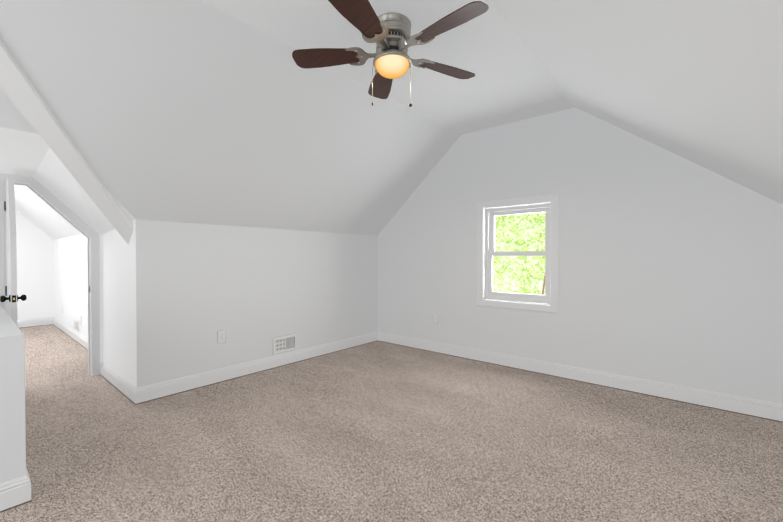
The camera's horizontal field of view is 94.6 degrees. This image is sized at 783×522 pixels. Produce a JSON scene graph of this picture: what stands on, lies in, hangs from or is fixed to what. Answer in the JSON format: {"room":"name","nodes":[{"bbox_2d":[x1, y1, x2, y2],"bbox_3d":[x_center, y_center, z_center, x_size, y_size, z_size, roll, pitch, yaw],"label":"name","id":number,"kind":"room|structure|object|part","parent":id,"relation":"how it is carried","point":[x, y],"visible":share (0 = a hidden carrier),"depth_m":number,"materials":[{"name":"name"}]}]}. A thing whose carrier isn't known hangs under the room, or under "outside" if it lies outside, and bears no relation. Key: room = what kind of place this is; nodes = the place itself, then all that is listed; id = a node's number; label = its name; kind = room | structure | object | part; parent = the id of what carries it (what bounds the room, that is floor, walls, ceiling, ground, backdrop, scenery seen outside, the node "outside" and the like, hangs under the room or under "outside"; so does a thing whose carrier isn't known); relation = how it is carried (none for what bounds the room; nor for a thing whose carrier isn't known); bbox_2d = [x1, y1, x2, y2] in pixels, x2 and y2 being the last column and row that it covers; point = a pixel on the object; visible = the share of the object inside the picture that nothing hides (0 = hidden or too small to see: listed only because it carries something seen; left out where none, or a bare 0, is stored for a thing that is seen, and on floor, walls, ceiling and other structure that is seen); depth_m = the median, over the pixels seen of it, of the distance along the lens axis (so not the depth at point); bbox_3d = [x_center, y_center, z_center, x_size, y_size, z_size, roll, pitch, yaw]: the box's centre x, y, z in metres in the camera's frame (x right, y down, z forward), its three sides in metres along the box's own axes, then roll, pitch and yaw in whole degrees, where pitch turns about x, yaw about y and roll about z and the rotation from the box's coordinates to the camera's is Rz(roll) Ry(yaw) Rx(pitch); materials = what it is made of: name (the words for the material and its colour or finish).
{"room":"empty attic room","nodes":[
{"label":"empty attic room","id":0,"kind":"room"},
{"bbox_2d":[0,305,25,483],"bbox_3d":[-2.749,1.441,2.508,2.230,2.150,0.125,1,1,40],"label":"wall","id":1,"kind":"structure","parent":0,"point":[12,412],"depth_m":1.80,"materials":[{"name":"white paint"}]},
{"bbox_2d":[0,468,31,512],"bbox_3d":[-2.737,1.148,2.505,2.248,0.135,0.144,1,1,40],"label":"baseboard","id":2,"kind":"structure","parent":1,"relation":"attached to","point":[16,492],"depth_m":1.80,"materials":[{"name":"white paint"}]},
{"bbox_2d":[0,127,48,176],"bbox_3d":[-3.491,-0.779,1.994,1.725,0.001,2.300,1,1,40],"label":"ceiling soffit","id":3,"kind":"structure","parent":0,"point":[22,153],"depth_m":2.59,"materials":[{"name":"white paint"}]},
{"bbox_2d":[15,208,53,319],"bbox_3d":[-7.187,-0.018,5.536,0.001,2.400,2.950,1,1,40],"label":"wall","id":4,"kind":"structure","parent":0,"point":[35,262],"depth_m":6.46,"materials":[{"name":"white paint"}]},
{"bbox_2d":[17,317,51,327],"bbox_3d":[-7.183,1.115,5.539,0.017,0.135,2.880,1,1,40],"label":"baseboard","id":5,"kind":"structure","parent":4,"relation":"attached to","point":[40,321],"depth_m":6.47,"materials":[{"name":"white paint"}]},
{"bbox_2d":[14,185,81,239],"bbox_3d":[-4.906,-0.792,5.038,4.120,0.840,0.764,1,1,40],"label":"ceiling slope","id":6,"kind":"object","parent":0,"point":[39,212],"visible":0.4,"depth_m":5.44,"materials":[{"name":"white paint"}]},
{"bbox_2d":[4,181,101,375],"bbox_3d":[-3.987,0.213,2.755,0.001,2.000,2.809,1,1,40],"label":"wall","id":7,"kind":"structure","parent":0,"point":[90,273],"depth_m":3.77,"materials":[{"name":"white paint"}]},
{"bbox_2d":[5,181,90,374],"bbox_3d":[-3.379,0.236,3.572,0.120,1.935,0.603,1,1,40],"label":"liner","id":8,"kind":"object","parent":7,"relation":"attached to","point":[88,265],"visible":0.69,"depth_m":3.78,"materials":[{"name":"white paint"}]},
{"bbox_2d":[0,176,26,324],"bbox_3d":[-3.287,0.241,3.123,0.634,1.911,0.151,1,1,41],"label":"door","id":9,"kind":"structure","parent":8,"relation":"attached to","point":[12,297],"depth_m":2.95,"materials":[{"name":"white paint"}]},
{"bbox_2d":[0,173,100,375],"bbox_3d":[-3.325,0.199,3.527,0.019,2.010,0.753,1,1,40],"label":"door frame","id":10,"kind":"structure","parent":7,"relation":"attached to","point":[63,208],"depth_m":3.71,"materials":[{"name":"white paint"}]},
{"bbox_2d":[53,235,87,338],"bbox_3d":[-4.661,0.405,5.343,4.120,1.560,0.001,1,1,40],"label":"wall","id":11,"kind":"structure","parent":0,"point":[70,276],"depth_m":5.59,"materials":[{"name":"white paint"}]},
{"bbox_2d":[52,317,87,349],"bbox_3d":[-4.666,1.117,5.344,4.120,0.135,0.018,1,1,40],"label":"baseboard","id":12,"kind":"structure","parent":11,"relation":"attached to","point":[79,338],"depth_m":5.54,"materials":[{"name":"white paint"}]},
{"bbox_2d":[74,319,78,331],"bbox_3d":[-4.674,0.960,5.349,0.306,0.166,0.017,1,1,40],"label":"air vent","id":13,"kind":"object","parent":11,"relation":"in","point":[76,325],"visible":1,"depth_m":5.33,"materials":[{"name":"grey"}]},
{"bbox_2d":[33,147,135,234],"bbox_3d":[-2.603,-0.528,3.052,1.725,0.525,0.559,1,1,40],"label":"ceiling slope","id":14,"kind":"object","parent":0,"point":[54,176],"visible":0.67,"depth_m":3.17,"materials":[{"name":"white paint"}]},
{"bbox_2d":[100,220,136,386],"bbox_3d":[-2.620,0.425,3.442,1.210,1.560,0.001,1,1,40],"label":"wall","id":15,"kind":"structure","parent":0,"point":[118,313],"depth_m":3.39,"materials":[{"name":"white paint"}]},
{"bbox_2d":[100,362,134,401],"bbox_3d":[-2.622,1.138,3.440,1.180,0.135,0.017,1,1,40],"label":"baseboard","id":16,"kind":"structure","parent":15,"relation":"attached to","point":[120,383],"depth_m":3.41,"materials":[{"name":"white paint"}]},
{"bbox_2d":[0,0,460,235],"bbox_3d":[-1.554,-0.940,2.675,1.390,1.187,5.840,1,1,40],"label":"ceiling","id":17,"kind":"structure","parent":0,"point":[193,111],"depth_m":2.74,"materials":[{"name":"white paint"}]},
{"bbox_2d":[0,39,132,244],"bbox_3d":[-2.105,-0.972,2.186,0.118,1.687,2.023,0,1,-11],"label":"beam","id":18,"kind":"structure","parent":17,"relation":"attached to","point":[18,88],"depth_m":2.26,"materials":[{"name":"white paint"}]},
{"bbox_2d":[136,220,377,387],"bbox_3d":[-1.182,0.417,4.213,0.001,1.560,3.031,1,1,40],"label":"wall","id":19,"kind":"structure","parent":0,"point":[252,292],"depth_m":3.75,"materials":[{"name":"white paint"}]},
{"bbox_2d":[217,330,225,343],"bbox_3d":[-1.694,0.757,3.601,0.008,0.126,0.080,1,1,40],"label":"outlet","id":20,"kind":"object","parent":19,"relation":"attached to","point":[221,337],"visible":1,"depth_m":3.60,"materials":[{"name":"grey plastic"}]},
{"bbox_2d":[132,332,375,404],"bbox_3d":[-1.187,1.130,4.200,0.017,0.135,3.028,1,1,40],"label":"baseboard","id":21,"kind":"structure","parent":19,"relation":"attached to","point":[151,392],"depth_m":3.72,"materials":[{"name":"white paint"}]},
{"bbox_2d":[273,333,296,354],"bbox_3d":[-1.221,0.955,4.158,0.017,0.191,0.316,1,1,40],"label":"air vent","id":22,"kind":"object","parent":19,"relation":"in","point":[285,343],"visible":1,"depth_m":4.16,"materials":[{"name":"white metal"}]},
{"bbox_2d":[202,0,574,134],"bbox_3d":[-0.529,-1.524,1.806,1.290,0.001,5.840,1,1,40],"label":"ceiling","id":23,"kind":"structure","parent":0,"point":[512,81],"depth_m":2.71,"materials":[{"name":"white paint"}]},
{"bbox_2d":[292,0,488,106],"bbox_3d":[0.032,-1.265,2.312,1.246,0.528,1.284,1,1,40],"label":"ceiling fan","id":24,"kind":"object","parent":23,"relation":"hanging from","point":[391,37],"visible":1,"depth_m":2.26,"materials":[{"name":"brown wood"}]},
{"bbox_2d":[0,325,782,521],"bbox_3d":[-2.396,1.206,3.407,10.490,0.001,6.240,1,1,40],"label":"floor","id":25,"kind":"structure","parent":0,"point":[377,431],"depth_m":2.34,"materials":[{"name":"carpet"}]},
{"bbox_2d":[378,107,782,403],"bbox_3d":[1.569,-0.173,3.872,4.640,2.747,0.001,1,1,40],"label":"wall","id":26,"kind":"structure","parent":0,"point":[670,267],"depth_m":3.45,"materials":[{"name":"white paint"}]},
{"bbox_2d":[432,314,437,323],"bbox_3d":[0.566,0.756,4.720,0.080,0.126,0.008,1,1,40],"label":"outlet","id":27,"kind":"object","parent":26,"relation":"attached to","point":[434,318],"visible":1,"depth_m":4.72,"materials":[{"name":"grey plastic"}]},
{"bbox_2d":[477,194,558,313],"bbox_3d":[1.418,-0.080,4.076,0.922,1.240,0.155,1,1,40],"label":"window","id":28,"kind":"structure","parent":26,"relation":"in","point":[553,305],"depth_m":4.05,"materials":[{"name":"white paint"}]},
{"bbox_3d":[1.442,-0.080,4.104,0.750,1.068,0.080,1,1,40],"label":"window sashes","id":29,"kind":"part","parent":28,"relation":"part of","materials":[{"name":"white wood"}]},
{"bbox_2d":[376,331,782,421],"bbox_3d":[1.552,1.133,3.889,4.610,0.135,0.017,1,1,40],"label":"baseboard","id":30,"kind":"structure","parent":26,"relation":"attached to","point":[768,410],"depth_m":3.43,"materials":[{"name":"white paint"}]},
{"bbox_2d":[490,0,782,203],"bbox_3d":[0.715,-0.754,0.769,1.960,1.517,5.840,1,1,40],"label":"ceiling","id":31,"kind":"structure","parent":0,"point":[699,82],"depth_m":1.76,"materials":[{"name":"white paint"}]},
{"label":"outside","id":32,"kind":"structure","parent":0,"visible":0},
{"bbox_2d":[493,212,544,294],"bbox_3d":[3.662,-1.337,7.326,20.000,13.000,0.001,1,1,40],"label":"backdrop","id":33,"kind":"structure","parent":32,"point":[522,274],"depth_m":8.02,"materials":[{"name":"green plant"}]},
{"bbox_2d":[542,276,544,294],"bbox_3d":[3.182,0.378,5.921,1.829,3.607,0.426,1,1,40],"label":"branches","id":34,"kind":"object","parent":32,"point":[543,286],"depth_m":6.53,"materials":[{"name":"brown plant"}]}
]}

